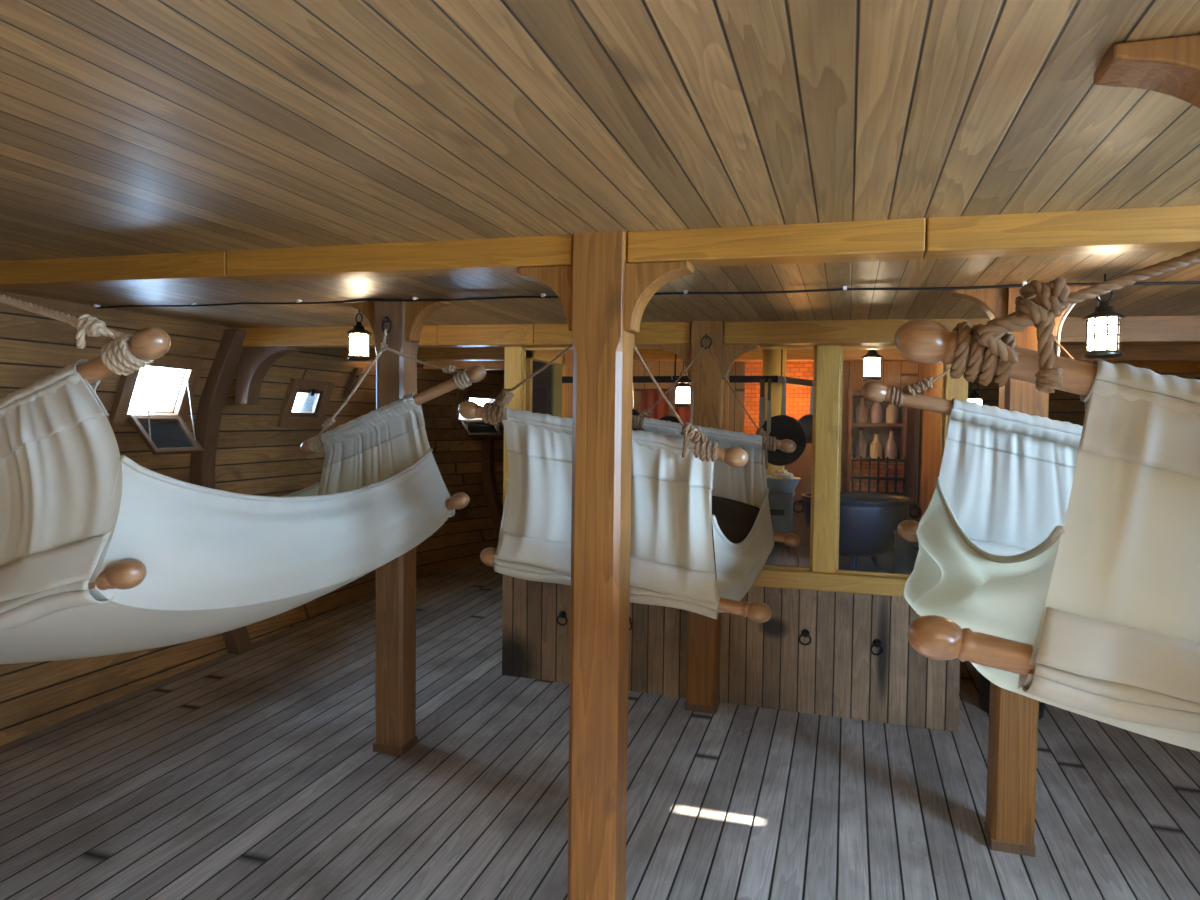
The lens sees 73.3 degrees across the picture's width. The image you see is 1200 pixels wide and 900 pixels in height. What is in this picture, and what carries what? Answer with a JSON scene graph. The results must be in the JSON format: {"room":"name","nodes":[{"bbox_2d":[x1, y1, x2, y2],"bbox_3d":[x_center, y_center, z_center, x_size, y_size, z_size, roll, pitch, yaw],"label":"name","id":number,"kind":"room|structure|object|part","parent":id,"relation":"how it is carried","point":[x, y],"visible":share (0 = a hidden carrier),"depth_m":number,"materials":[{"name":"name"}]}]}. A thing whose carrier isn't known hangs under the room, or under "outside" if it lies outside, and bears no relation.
{"room":"ship crew quarters","nodes":[
{"label":"ship crew quarters","id":0,"kind":"room"},
{"bbox_2d":[0,291,503,745],"bbox_3d":[-2.142,0.250,4.409,1.582,2.210,10.567,2,2,26],"label":"wall","id":1,"kind":"structure","parent":0,"point":[255,456],"depth_m":4.89,"materials":[{"name":"brown wood"}]},
{"bbox_2d":[109,354,203,454],"bbox_3d":[-2.373,-0.249,4.328,0.302,0.536,0.470,1,2,17],"label":"window","id":2,"kind":"structure","parent":1,"relation":"in","point":[163,428],"depth_m":4.34,"materials":[{"name":"brown wood"}]},
{"bbox_3d":[-2.334,-0.218,4.165,0.065,0.413,0.011,2,3,32],"label":"cord","id":3,"kind":"part","parent":2,"relation":"part of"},
{"bbox_3d":[-2.319,-0.083,4.317,0.186,0.206,0.324,1,2,17],"label":"sash","id":4,"kind":"part","parent":2,"relation":"part of","materials":[{"name":"brown wood"}]},
{"bbox_3d":[-2.319,-0.083,4.317,0.138,0.156,0.274,1,2,17],"label":"pane","id":5,"kind":"part","parent":2,"relation":"part of","materials":[{"name":"clear glass"}]},
{"bbox_3d":[-2.249,-0.228,4.442,0.064,0.413,0.011,1,2,2],"label":"cord","id":6,"kind":"part","parent":2,"relation":"part of","materials":[{"name":"white"}]},
{"bbox_2d":[190,329,298,654],"bbox_3d":[-2.091,0.258,4.713,0.630,1.900,0.200,1,2,17],"label":"rib","id":7,"kind":"object","parent":1,"relation":"attached to","point":[252,363],"visible":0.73,"depth_m":4.67,"materials":[{"name":"brown wood"}]},
{"bbox_2d":[277,377,334,426],"bbox_3d":[-2.046,-0.323,5.549,0.213,0.333,0.440,1,2,17],"label":"window","id":8,"kind":"structure","parent":1,"relation":"in","point":[310,410],"depth_m":5.53,"materials":[{"name":"brown wood"}]},
{"bbox_3d":[-2.031,-0.328,5.544,0.055,0.141,0.244,1,2,17],"label":"pane","id":9,"kind":"part","parent":8,"relation":"part of","materials":[{"name":"clear glass"}]},
{"bbox_3d":[-2.031,-0.328,5.544,0.091,0.193,0.294,1,2,17],"label":"sash","id":10,"kind":"part","parent":8,"relation":"part of","materials":[{"name":"brown wood"}]},
{"bbox_2d":[342,368,362,397],"bbox_3d":[-1.819,-0.494,5.936,0.133,0.218,0.089,1,2,17],"label":"cleat","id":11,"kind":"object","parent":1,"relation":"attached to","point":[356,373],"visible":0.91,"depth_m":5.91,"materials":[{"name":"brown wood"}]},
{"bbox_2d":[462,384,475,401],"bbox_3d":[-1.213,-0.478,7.292,0.163,0.238,0.089,1,2,17],"label":"cleat","id":12,"kind":"object","parent":1,"relation":"attached to","point":[469,389],"visible":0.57,"depth_m":7.27,"materials":[{"name":"brown wood"}]},
{"bbox_2d":[450,390,502,436],"bbox_3d":[-1.136,-0.337,7.448,0.266,0.428,0.554,3,3,40],"label":"window","id":13,"kind":"structure","parent":1,"relation":"in","point":[476,427],"depth_m":7.35,"materials":[{"name":"brown wood"}]},
{"bbox_3d":[-1.093,-0.200,7.415,0.148,0.156,0.408,3,3,40],"label":"sash","id":14,"kind":"part","parent":13,"relation":"part of","materials":[{"name":"brown wood"}]},
{"bbox_3d":[-1.093,-0.200,7.415,0.100,0.107,0.358,3,3,40],"label":"pane","id":15,"kind":"part","parent":13,"relation":"part of","materials":[{"name":"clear glass"}]},
{"bbox_2d":[481,375,503,537],"bbox_3d":[-0.953,0.163,7.632,0.391,1.900,0.110,1,2,17],"label":"rib","id":16,"kind":"object","parent":1,"relation":"attached to","point":[487,450],"visible":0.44,"depth_m":7.61,"materials":[{"name":"brown wood"}]},
{"bbox_2d":[526,347,572,418],"bbox_3d":[-0.215,0.296,5.203,0.050,1.955,1.705,1,2,17],"label":"wall","id":17,"kind":"structure","parent":0,"point":[568,355],"depth_m":5.11,"materials":[{"name":"wood"}]},
{"bbox_2d":[525,350,564,417],"bbox_3d":[-0.347,-0.008,4.725,0.085,1.115,0.575,1,2,17],"label":"window","id":18,"kind":"structure","parent":17,"relation":"in","point":[545,391],"depth_m":4.78,"materials":[{"name":"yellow wood"}]},
{"bbox_3d":[-0.358,-0.003,4.724,0.004,1.025,0.485,1,2,17],"label":"pane","id":19,"kind":"part","parent":18,"relation":"part of","materials":[{"name":"clear glass"}]},
{"bbox_2d":[0,0,1199,373],"bbox_3d":[0.423,-0.630,3.460,6.251,0.129,10.300,1,2,17],"label":"ceiling","id":20,"kind":"structure","parent":0,"point":[128,127],"depth_m":1.34,"materials":[{"name":"brown wood"}]},
{"bbox_2d":[346,310,371,360],"bbox_3d":[-1.070,-0.519,3.578,0.114,0.244,0.114,1,2,17],"label":"lantern","id":21,"kind":"object","parent":20,"relation":"hanging from","point":[358,337],"visible":0.99,"depth_m":3.55,"materials":[{"name":"glass"}]},
{"bbox_3d":[-1.070,-0.463,3.580,0.079,0.099,0.079,1,2,17],"label":"globe","id":22,"kind":"part","parent":21,"relation":"part of","materials":[{"name":"beige"}]},
{"bbox_2d":[0,205,1199,289],"bbox_3d":[0.029,-0.518,2.099,5.797,0.144,0.100,1,2,17],"label":"ceiling beam","id":23,"kind":"structure","parent":20,"relation":"attached to","point":[1173,228],"depth_m":1.99,"materials":[{"name":"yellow wood"}]},
{"bbox_2d":[94,281,1199,308],"bbox_3d":[0.313,-0.572,2.936,5.562,0.079,0.022,1,2,17],"label":"cable","id":24,"kind":"object","parent":20,"relation":"attached to","point":[193,304],"visible":0.84,"depth_m":2.92,"materials":[{"name":"black metal"}]},
{"bbox_2d":[674,362,690,406],"bbox_3d":[0.497,-0.456,4.804,0.114,0.397,0.114,1,2,17],"label":"lantern","id":25,"kind":"object","parent":20,"relation":"hanging from","point":[683,390],"visible":0.84,"depth_m":4.77,"materials":[{"name":"glass"}]},
{"bbox_3d":[0.495,-0.324,4.809,0.079,0.099,0.079,1,2,17],"label":"globe","id":26,"kind":"part","parent":25,"relation":"part of","materials":[{"name":"beige"}]},
{"bbox_2d":[562,346,813,386],"bbox_3d":[0.721,-0.504,4.479,1.764,0.277,0.652,0,2,-15],"label":"pot rack","id":27,"kind":"object","parent":20,"relation":"hanging from","point":[565,379],"visible":0.45,"depth_m":4.36,"materials":[{"name":"black metal"}]},
{"bbox_2d":[632,391,643,430],"bbox_3d":[0.156,-0.230,4.424,0.188,0.374,0.083,1,2,17],"label":"frying pan","id":28,"kind":"object","parent":27,"relation":"hanging from","point":[634,412],"visible":0.08,"depth_m":4.43,"materials":[{"name":"metal"}]},
{"bbox_2d":[632,409,643,430],"bbox_3d":[0.157,-0.137,4.425,0.190,0.189,0.065,2,2,25],"label":"bowl","id":29,"kind":"object","parent":28,"relation":"on","point":[634,412],"depth_m":4.43,"materials":[{"name":"black metal"}]},
{"bbox_2d":[659,374,678,422],"bbox_3d":[0.378,-0.214,4.357,0.168,0.394,0.081,1,2,17],"label":"frying pan","id":30,"kind":"object","parent":27,"relation":"hanging from","point":[670,417],"visible":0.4,"depth_m":4.37,"materials":[{"name":"metal"}]},
{"bbox_2d":[659,416,678,422],"bbox_3d":[0.378,-0.102,4.358,0.170,0.169,0.063,2,2,25],"label":"bowl","id":31,"kind":"object","parent":30,"relation":"on","point":[667,418],"depth_m":4.37,"materials":[{"name":"black metal"}]},
{"bbox_3d":[0.390,-0.298,4.376,0.027,0.229,0.026,-1,3,-34],"label":"handle","id":32,"kind":"part","parent":30,"relation":"part of","materials":[{"name":"metal"}]},
{"bbox_2d":[759,379,764,428],"bbox_3d":[0.849,-0.237,4.220,0.030,0.270,0.012,1,2,17],"label":"kitchen knife","id":33,"kind":"object","parent":27,"relation":"hanging from","point":[762,381],"visible":0.98,"depth_m":4.22,"materials":[{"name":"grey metal"}]},
{"bbox_3d":[0.848,-0.190,4.222,0.030,0.176,0.003,1,2,17],"label":"blade","id":34,"kind":"part","parent":33,"relation":"part of","materials":[{"name":"grey metal"}]},
{"bbox_3d":[0.850,-0.324,4.216,0.024,0.094,0.012,1,2,17],"label":"handle","id":35,"kind":"part","parent":33,"relation":"part of","materials":[{"name":"brown wood"}]},
{"bbox_2d":[767,379,770,433],"bbox_3d":[0.883,-0.211,4.210,0.022,0.320,0.012,1,2,17],"label":"kitchen knife","id":36,"kind":"object","parent":27,"relation":"hanging from","point":[769,380],"visible":0.98,"depth_m":4.21,"materials":[{"name":"grey metal"}]},
{"bbox_3d":[0.884,-0.315,4.206,0.018,0.112,0.012,1,2,17],"label":"handle","id":37,"kind":"part","parent":36,"relation":"part of","materials":[{"name":"brown wood"}]},
{"bbox_3d":[0.882,-0.155,4.213,0.022,0.208,0.003,1,2,17],"label":"blade","id":38,"kind":"part","parent":36,"relation":"part of","materials":[{"name":"metal"}]},
{"bbox_2d":[761,375,806,465],"bbox_3d":[0.966,-0.159,4.270,0.270,0.484,0.085,2,2,25],"label":"frying pan","id":39,"kind":"object","parent":27,"relation":"hanging from","point":[783,426],"visible":0.73,"depth_m":4.28,"materials":[{"name":"metal"}]},
{"bbox_3d":[0.978,-0.292,4.290,0.027,0.219,0.026,-1,3,-34],"label":"handle","id":40,"kind":"part","parent":39,"relation":"part of","materials":[{"name":"metal"}]},
{"bbox_2d":[761,415,806,465],"bbox_3d":[0.963,-0.051,4.271,0.270,0.269,0.077,2,2,25],"label":"bowl","id":41,"kind":"object","parent":39,"relation":"on","point":[783,427],"depth_m":4.28,"materials":[{"name":"black metal"}]},
{"bbox_2d":[798,379,813,443],"bbox_3d":[1.212,-0.224,4.637,0.168,0.375,0.076,1,2,17],"label":"frying pan","id":42,"kind":"object","parent":27,"relation":"hanging from","point":[806,421],"visible":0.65,"depth_m":4.66,"materials":[{"name":"metal"}]},
{"bbox_2d":[798,414,812,443],"bbox_3d":[1.212,-0.121,4.637,0.170,0.169,0.058,2,2,25],"label":"bowl","id":43,"kind":"object","parent":42,"relation":"on","point":[806,421],"depth_m":4.66,"materials":[{"name":"black metal"}]},
{"bbox_3d":[1.224,-0.308,4.654,0.027,0.209,0.026,-1,3,-34],"label":"handle","id":44,"kind":"part","parent":42,"relation":"part of","materials":[{"name":"metal"}]},
{"bbox_2d":[236,316,1199,347],"bbox_3d":[0.586,-0.564,3.910,5.797,0.174,0.130,1,2,17],"label":"ceiling beam","id":45,"kind":"structure","parent":20,"relation":"attached to","point":[1135,330],"depth_m":3.82,"materials":[{"name":"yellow wood"}]},
{"bbox_2d":[343,344,1199,361],"bbox_3d":[0.928,-0.600,4.939,5.747,0.168,0.120,1,2,17],"label":"ceiling beam","id":46,"kind":"structure","parent":20,"relation":"attached to","point":[1184,352],"depth_m":4.78,"materials":[{"name":"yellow wood"}]},
{"bbox_2d":[423,361,1199,373],"bbox_3d":[1.261,-0.633,5.934,5.697,0.168,0.120,1,2,17],"label":"ceiling beam","id":47,"kind":"structure","parent":20,"relation":"attached to","point":[1158,367],"depth_m":5.20,"materials":[{"name":"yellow wood"}]},
{"bbox_2d":[861,346,883,380],"bbox_3d":[1.421,-0.486,4.205,0.114,0.246,0.114,1,2,17],"label":"lantern","id":48,"kind":"object","parent":20,"relation":"hanging from","point":[872,360],"visible":0.84,"depth_m":4.17,"materials":[{"name":"glass"}]},
{"bbox_3d":[1.420,-0.429,4.207,0.079,0.099,0.079,1,2,17],"label":"globe","id":49,"kind":"part","parent":48,"relation":"part of","materials":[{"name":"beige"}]},
{"bbox_2d":[968,381,984,404],"bbox_3d":[2.209,-0.398,4.750,0.114,0.430,0.114,1,2,17],"label":"lantern","id":50,"kind":"object","parent":20,"relation":"hanging from","point":[974,396],"visible":0.44,"depth_m":4.73,"materials":[{"name":"glass"}]},
{"bbox_3d":[2.207,-0.249,4.756,0.079,0.099,0.079,1,2,17],"label":"globe","id":51,"kind":"part","parent":50,"relation":"part of","materials":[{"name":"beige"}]},
{"bbox_2d":[1082,274,1125,357],"bbox_3d":[1.529,-0.408,2.447,0.114,0.254,0.114,1,2,17],"label":"lantern","id":52,"kind":"object","parent":20,"relation":"hanging from","point":[1103,326],"visible":0.94,"depth_m":2.42,"materials":[{"name":"black metal"}]},
{"bbox_3d":[1.528,-0.348,2.449,0.079,0.099,0.079,1,2,17],"label":"globe","id":53,"kind":"part","parent":52,"relation":"part of","materials":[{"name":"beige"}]},
{"bbox_2d":[0,561,1199,899],"bbox_3d":[0.399,1.311,3.533,6.251,0.362,10.301,1,2,17],"label":"floor","id":54,"kind":"structure","parent":0,"point":[255,774],"depth_m":3.06,"materials":[{"name":"grey wood"}]},
{"bbox_2d":[344,298,450,755],"bbox_3d":[-0.866,0.324,3.401,0.458,1.906,0.160,1,2,17],"label":"support post","id":55,"kind":"object","parent":54,"relation":"on","point":[396,375],"visible":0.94,"depth_m":3.37,"materials":[{"name":"brown wood"}]},
{"bbox_2d":[0,294,485,663],"bbox_3d":[-1.044,0.076,2.481,0.956,1.087,1.714,1,2,19],"label":"hammock","id":56,"kind":"object","parent":55,"relation":"hanging from","point":[103,552],"visible":1,"depth_m":1.79,"materials":[{"name":"white fabric"}]},
{"bbox_3d":[-0.951,0.249,1.620,0.077,0.063,0.062,1,2,17],"label":"knob","id":57,"kind":"part","parent":56,"relation":"part of","materials":[{"name":"wood"}]},
{"bbox_3d":[-0.882,-0.209,1.583,0.077,0.064,0.062,1,2,17],"label":"knob","id":58,"kind":"part","parent":56,"relation":"part of","materials":[{"name":"wood"}]},
{"bbox_3d":[-1.171,-0.011,3.249,0.076,0.064,0.062,1,2,17],"label":"knob","id":59,"kind":"part","parent":56,"relation":"part of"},
{"bbox_3d":[-0.534,0.193,3.060,0.076,0.064,0.062,1,2,17],"label":"knob","id":60,"kind":"part","parent":56,"relation":"part of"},
{"bbox_3d":[-0.463,-0.286,3.022,0.076,0.064,0.062,1,2,17],"label":"knob","id":61,"kind":"part","parent":56,"relation":"part of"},
{"bbox_2d":[518,231,693,899],"bbox_3d":[0.005,0.406,2.150,0.458,1.929,0.160,1,2,17],"label":"support post","id":62,"kind":"object","parent":54,"relation":"on","point":[604,298],"visible":1,"depth_m":2.08,"materials":[{"name":"orange wood"}]},
{"bbox_2d":[458,343,799,622],"bbox_3d":[0.293,0.012,3.001,0.972,0.966,1.674,2,2,24],"label":"hammock","id":63,"kind":"object","parent":62,"relation":"hanging from","point":[677,469],"visible":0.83,"depth_m":2.43,"materials":[{"name":"white fabric"}]},
{"bbox_3d":[-0.411,-0.126,2.530,0.071,0.058,0.058,1,2,17],"label":"knob","id":64,"kind":"part","parent":63,"relation":"part of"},
{"bbox_3d":[-0.341,0.335,2.524,0.071,0.058,0.058,1,2,17],"label":"knob","id":65,"kind":"part","parent":63,"relation":"part of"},
{"bbox_2d":[712,496,759,578],"bbox_3d":[0.241,0.297,3.035,0.660,0.195,1.063,1,2,17],"label":"blanket","id":66,"kind":"object","parent":63,"relation":"in","point":[735,519],"visible":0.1,"depth_m":3.36,"materials":[{"name":"fabric"}]},
{"bbox_3d":[0.386,0.020,2.289,0.071,0.058,0.058,1,2,17],"label":"knob","id":67,"kind":"part","parent":63,"relation":"part of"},
{"bbox_3d":[0.451,0.460,2.284,0.071,0.058,0.058,1,2,17],"label":"knob","id":68,"kind":"part","parent":63,"relation":"part of","materials":[{"name":"wood"}]},
{"bbox_3d":[0.801,-0.017,3.438,0.071,0.058,0.058,1,2,17],"label":"knob","id":69,"kind":"part","parent":63,"relation":"part of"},
{"bbox_3d":[0.820,0.385,3.446,0.071,0.058,0.058,1,2,17],"label":"knob","id":70,"kind":"part","parent":63,"relation":"part of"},
{"bbox_2d":[660,321,758,713],"bbox_3d":[0.514,0.325,3.915,0.471,1.885,0.173,1,2,17],"label":"support post","id":71,"kind":"object","parent":54,"relation":"on","point":[708,384],"visible":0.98,"depth_m":3.86,"materials":[{"name":"orange wood"}]},
{"bbox_2d":[762,346,786,475],"bbox_3d":[0.977,0.298,4.588,0.140,1.858,0.140,1,2,17],"label":"support post","id":72,"kind":"object","parent":54,"relation":"on","point":[771,357],"visible":0.02,"depth_m":4.50,"materials":[{"name":"yellow wood"}]},
{"bbox_2d":[744,361,813,547],"bbox_3d":[1.236,0.310,5.450,0.540,1.924,0.360,1,2,17],"label":"chimney breast","id":73,"kind":"object","parent":54,"relation":"on","point":[797,396],"visible":0.07,"depth_m":5.25,"materials":[{"name":"orange brick"}]},
{"bbox_2d":[793,545,894,572],"bbox_3d":[1.213,0.968,4.558,1.209,0.695,1.040,1,2,17],"label":"hearth","id":74,"kind":"object","parent":54,"relation":"on","point":[886,560],"visible":0.05,"depth_m":4.51,"materials":[{"name":"stone"}]},
{"bbox_2d":[775,545,798,566],"bbox_3d":[0.958,0.547,4.125,0.122,0.172,0.123,1,2,17],"label":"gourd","id":75,"kind":"object","parent":74,"relation":"on","point":[787,556],"visible":0.63,"depth_m":4.08,"materials":[{"name":"brown plant"}]},
{"bbox_2d":[793,492,921,569],"bbox_3d":[1.381,0.442,4.363,0.577,0.385,0.577,-1,2,-30],"label":"cauldron","id":76,"kind":"object","parent":74,"relation":"on","point":[868,522],"visible":0.77,"depth_m":4.14,"materials":[{"name":"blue metal"}]},
{"bbox_3d":[1.087,0.308,4.397,0.076,0.076,0.034,1,2,10],"label":"ring handle","id":77,"kind":"part","parent":76,"relation":"part of","materials":[{"name":"black metal"}]},
{"bbox_3d":[1.649,0.321,4.225,0.076,0.076,0.034,2,2,24],"label":"ring handle","id":78,"kind":"part","parent":76,"relation":"part of","materials":[{"name":"black metal"}]},
{"bbox_2d":[838,569,888,572],"bbox_3d":[1.304,0.625,4.061,0.307,0.031,0.122,1,2,4],"label":"trivet","id":79,"kind":"object","parent":74,"relation":"on","point":[882,571],"visible":0.14,"depth_m":4.07,"materials":[{"name":"metal"}]},
{"bbox_2d":[849,456,906,495],"bbox_3d":[1.681,0.326,4.890,0.323,0.575,0.093,1,2,17],"label":"basket","id":80,"kind":"object","parent":74,"relation":"on","point":[885,478],"visible":0.6,"depth_m":4.85,"materials":[{"name":"black metal"}]},
{"bbox_2d":[894,530,918,573],"bbox_3d":[1.581,0.528,4.017,0.225,0.235,0.258,0,2,-22],"label":"stock pot","id":81,"kind":"object","parent":74,"relation":"on","point":[906,552],"visible":0.21,"depth_m":3.96,"materials":[{"name":"grey metal"}]},
{"bbox_2d":[846,389,906,550],"bbox_3d":[1.816,0.444,5.339,0.360,1.680,0.240,1,2,17],"label":"shelf unit","id":82,"kind":"object","parent":54,"relation":"on","point":[900,429],"visible":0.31,"depth_m":5.37,"materials":[{"name":"brown wood"}]},
{"bbox_3d":[1.826,-0.366,5.309,0.310,0.020,0.200,1,2,17],"label":"shelf","id":83,"kind":"part","parent":82,"relation":"part of","materials":[{"name":"brown wood"}]},
{"bbox_2d":[855,428,866,457],"bbox_3d":[1.726,-0.041,5.330,0.076,0.208,0.076,1,2,17],"label":"bottle","id":84,"kind":"object","parent":82,"relation":"on","point":[860,445],"visible":0.79,"depth_m":5.30,"materials":[{"name":"ceramic"}]},
{"bbox_2d":[855,396,867,422],"bbox_3d":[1.728,-0.271,5.321,0.076,0.188,0.076,1,2,17],"label":"bottle","id":85,"kind":"object","parent":82,"relation":"on","point":[861,410],"visible":0.84,"depth_m":5.29,"materials":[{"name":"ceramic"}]},
{"bbox_2d":[870,431,881,458],"bbox_3d":[1.816,-0.029,5.302,0.076,0.188,0.076,1,2,17],"label":"bottle","id":86,"kind":"object","parent":82,"relation":"on","point":[875,447],"visible":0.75,"depth_m":5.28,"materials":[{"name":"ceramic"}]},
{"bbox_3d":[1.816,0.444,5.339,0.360,1.680,0.240,1,2,17],"label":"panel","id":87,"kind":"part","parent":82,"relation":"part of","materials":[{"name":"brown wood"}]},
{"bbox_2d":[871,402,882,422],"bbox_3d":[1.819,-0.279,5.293,0.076,0.208,0.076,1,2,17],"label":"bottle","id":88,"kind":"object","parent":82,"relation":"on","point":[877,408],"visible":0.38,"depth_m":5.26,"materials":[{"name":"ceramic"}]},
{"bbox_3d":[1.824,-0.166,5.316,0.310,0.020,0.200,1,2,17],"label":"shelf","id":89,"kind":"part","parent":82,"relation":"part of","materials":[{"name":"brown wood"}]},
{"bbox_3d":[1.821,0.074,5.325,0.310,0.020,0.200,1,2,17],"label":"shelf","id":90,"kind":"part","parent":82,"relation":"part of","materials":[{"name":"brown wood"}]},
{"bbox_2d":[885,428,897,458],"bbox_3d":[1.907,-0.037,5.274,0.076,0.208,0.076,1,2,17],"label":"bottle","id":91,"kind":"object","parent":82,"relation":"on","point":[891,446],"visible":0.8,"depth_m":5.25,"materials":[{"name":"ceramic"}]},
{"bbox_2d":[886,404,898,423],"bbox_3d":[1.910,-0.267,5.266,0.076,0.188,0.076,1,2,17],"label":"bottle","id":92,"kind":"object","parent":82,"relation":"on","point":[892,410],"visible":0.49,"depth_m":5.24,"materials":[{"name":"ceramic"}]},
{"bbox_2d":[976,669,1044,719],"bbox_3d":[2.028,1.089,3.966,0.368,0.390,0.368,1,2,17],"label":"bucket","id":93,"kind":"object","parent":54,"relation":"on","point":[983,689],"visible":0.09,"depth_m":3.94,"materials":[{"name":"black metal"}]},
{"bbox_2d":[951,284,1090,856],"bbox_3d":[1.414,0.404,2.724,0.458,1.906,0.160,1,2,17],"label":"support post","id":94,"kind":"object","parent":54,"relation":"on","point":[1009,825],"visible":0.26,"depth_m":2.69,"materials":[{"name":"orange wood"}]},
{"bbox_2d":[862,248,1199,751],"bbox_3d":[1.154,0.083,1.821,1.074,0.999,1.743,1,2,17],"label":"hammock","id":95,"kind":"object","parent":94,"relation":"hanging from","point":[1059,560],"visible":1,"depth_m":1.14,"materials":[{"name":"white fabric"}]},
{"bbox_3d":[0.865,-0.183,2.533,0.081,0.066,0.066,1,2,17],"label":"knob","id":96,"kind":"part","parent":95,"relation":"part of","materials":[{"name":"wood"}]},
{"bbox_3d":[0.971,0.252,2.515,0.081,0.066,0.066,1,2,17],"label":"knob","id":97,"kind":"part","parent":95,"relation":"part of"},
{"bbox_3d":[0.484,-0.162,1.206,0.081,0.067,0.066,1,2,17],"label":"knob","id":98,"kind":"part","parent":95,"relation":"part of","materials":[{"name":"wood"}]},
{"bbox_3d":[0.506,0.283,1.215,0.081,0.066,0.066,1,2,17],"label":"knob","id":99,"kind":"part","parent":95,"relation":"part of","materials":[{"name":"wood"}]},
{"bbox_2d":[1057,296,1100,355],"bbox_3d":[1.500,-0.368,2.527,0.017,0.238,0.160,0,2,-14],"label":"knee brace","id":100,"kind":"object","parent":94,"relation":"attached to","point":[1074,304],"visible":0.54,"depth_m":2.59,"materials":[{"name":"wood"}]},
{"bbox_2d":[1094,35,1199,108],"bbox_3d":[0.877,0.484,0.986,0.528,1.949,0.157,1,2,17],"label":"bracket","id":101,"kind":"object","parent":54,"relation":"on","point":[1169,66],"visible":1,"depth_m":0.98,"materials":[{"name":"orange wood"}]},
{"bbox_2d":[502,574,959,731],"bbox_3d":[0.565,0.968,4.040,2.275,0.622,0.080,1,2,17],"label":"wall","id":102,"kind":"structure","parent":0,"point":[835,654],"depth_m":3.91,"materials":[{"name":"brown wood"}]},
{"bbox_2d":[503,347,525,509],"bbox_3d":[-0.460,-0.003,4.334,0.098,1.105,0.070,1,2,17],"label":"trim","id":103,"kind":"structure","parent":102,"relation":"attached to","point":[513,357],"depth_m":4.29,"materials":[{"name":"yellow wood"}]},
{"bbox_3d":[-0.199,0.887,4.243,0.060,0.077,0.024,1,2,17],"label":"ring pull","id":104,"kind":"part","parent":102,"relation":"part of","materials":[{"name":"black metal"}]},
{"bbox_2d":[522,346,660,410],"bbox_3d":[0.034,0.014,4.177,0.940,1.092,0.019,1,2,17],"label":"window","id":105,"kind":"structure","parent":102,"relation":"in","point":[658,347],"depth_m":4.29,"materials":[{"name":"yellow wood"}]},
{"bbox_2d":[725,346,816,570],"bbox_3d":[0.826,0.039,3.934,0.428,1.080,0.019,1,2,17],"label":"window","id":106,"kind":"structure","parent":102,"relation":"in","point":[784,347],"depth_m":3.88,"materials":[{"name":"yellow wood"}]},
{"bbox_3d":[0.987,0.902,3.879,0.060,0.077,0.024,1,2,17],"label":"ring pull","id":107,"kind":"part","parent":102,"relation":"part of","materials":[{"name":"black metal"}]},
{"bbox_2d":[812,345,840,572],"bbox_3d":[1.084,0.043,3.860,0.110,1.087,0.070,1,2,17],"label":"wooden post","id":108,"kind":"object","parent":102,"relation":"attached to","point":[828,361],"depth_m":3.83,"materials":[{"name":"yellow wood"}]},
{"bbox_2d":[752,568,908,596],"bbox_3d":[0.572,0.615,4.027,2.280,0.085,0.100,1,2,17],"label":"trim","id":109,"kind":"structure","parent":102,"relation":"attached to","point":[768,577],"depth_m":3.81,"materials":[{"name":"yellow wood"}]},
{"bbox_3d":[1.300,0.927,3.784,0.060,0.077,0.024,1,2,17],"label":"ring pull","id":110,"kind":"part","parent":102,"relation":"part of","materials":[{"name":"black metal"}]},
{"bbox_2d":[836,346,945,576],"bbox_3d":[1.355,0.054,3.772,0.460,1.074,0.019,1,2,17],"label":"window","id":111,"kind":"structure","parent":102,"relation":"in","point":[872,347],"depth_m":3.81,"materials":[{"name":"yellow wood"}]},
{"bbox_2d":[943,364,967,453],"bbox_3d":[1.622,0.059,3.695,0.095,1.081,0.070,1,2,17],"label":"trim","id":112,"kind":"structure","parent":102,"relation":"attached to","point":[957,388],"depth_m":3.65,"materials":[{"name":"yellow wood"}]},
{"bbox_2d":[633,361,920,521],"bbox_3d":[1.096,0.299,5.718,2.275,1.943,0.050,1,2,17],"label":"wall","id":113,"kind":"structure","parent":0,"point":[897,374],"depth_m":5.49,"materials":[{"name":"wood"}]},
{"bbox_2d":[635,389,689,430],"bbox_3d":[0.471,0.021,5.850,0.470,0.933,0.048,1,2,17],"label":"cloth","id":114,"kind":"object","parent":113,"relation":"attached to","point":[649,397],"visible":0.2,"depth_m":5.84,"materials":[{"name":"brown fabric"}]},
{"bbox_3d":[0.482,-0.438,5.848,0.470,0.016,0.016,1,2,17],"label":"rail","id":115,"kind":"part","parent":114,"relation":"part of","materials":[{"name":"brown wood"}]},
{"bbox_2d":[765,491,794,565],"bbox_3d":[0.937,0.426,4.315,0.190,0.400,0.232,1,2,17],"label":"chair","id":116,"kind":"object","parent":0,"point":[780,504],"visible":0.44,"depth_m":4.20,"materials":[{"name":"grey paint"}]},
{"bbox_3d":[0.940,0.236,4.309,0.190,0.020,0.230,1,2,17],"label":"lid","id":117,"kind":"part","parent":116,"relation":"part of","materials":[{"name":"blue paint"}]},
{"bbox_2d":[766,476,800,492],"bbox_3d":[0.966,0.187,4.305,0.206,0.079,0.206,1,2,17],"label":"basin","id":118,"kind":"object","parent":116,"relation":"on","point":[774,485],"visible":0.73,"depth_m":4.24,"materials":[{"name":"ceramic"}]},
{"bbox_2d":[917,361,942,522],"bbox_3d":[1.892,0.358,4.557,0.050,1.931,1.705,1,2,17],"label":"wall","id":119,"kind":"structure","parent":0,"point":[930,422],"depth_m":4.71,"materials":[{"name":"wood"}]},
{"bbox_2d":[968,374,1199,425],"bbox_3d":[3.047,0.374,2.817,1.582,2.210,10.567,1,2,8],"label":"wall","id":120,"kind":"structure","parent":0,"point":[1064,406],"depth_m":6.64,"materials":[{"name":"brown wood"}]}
]}

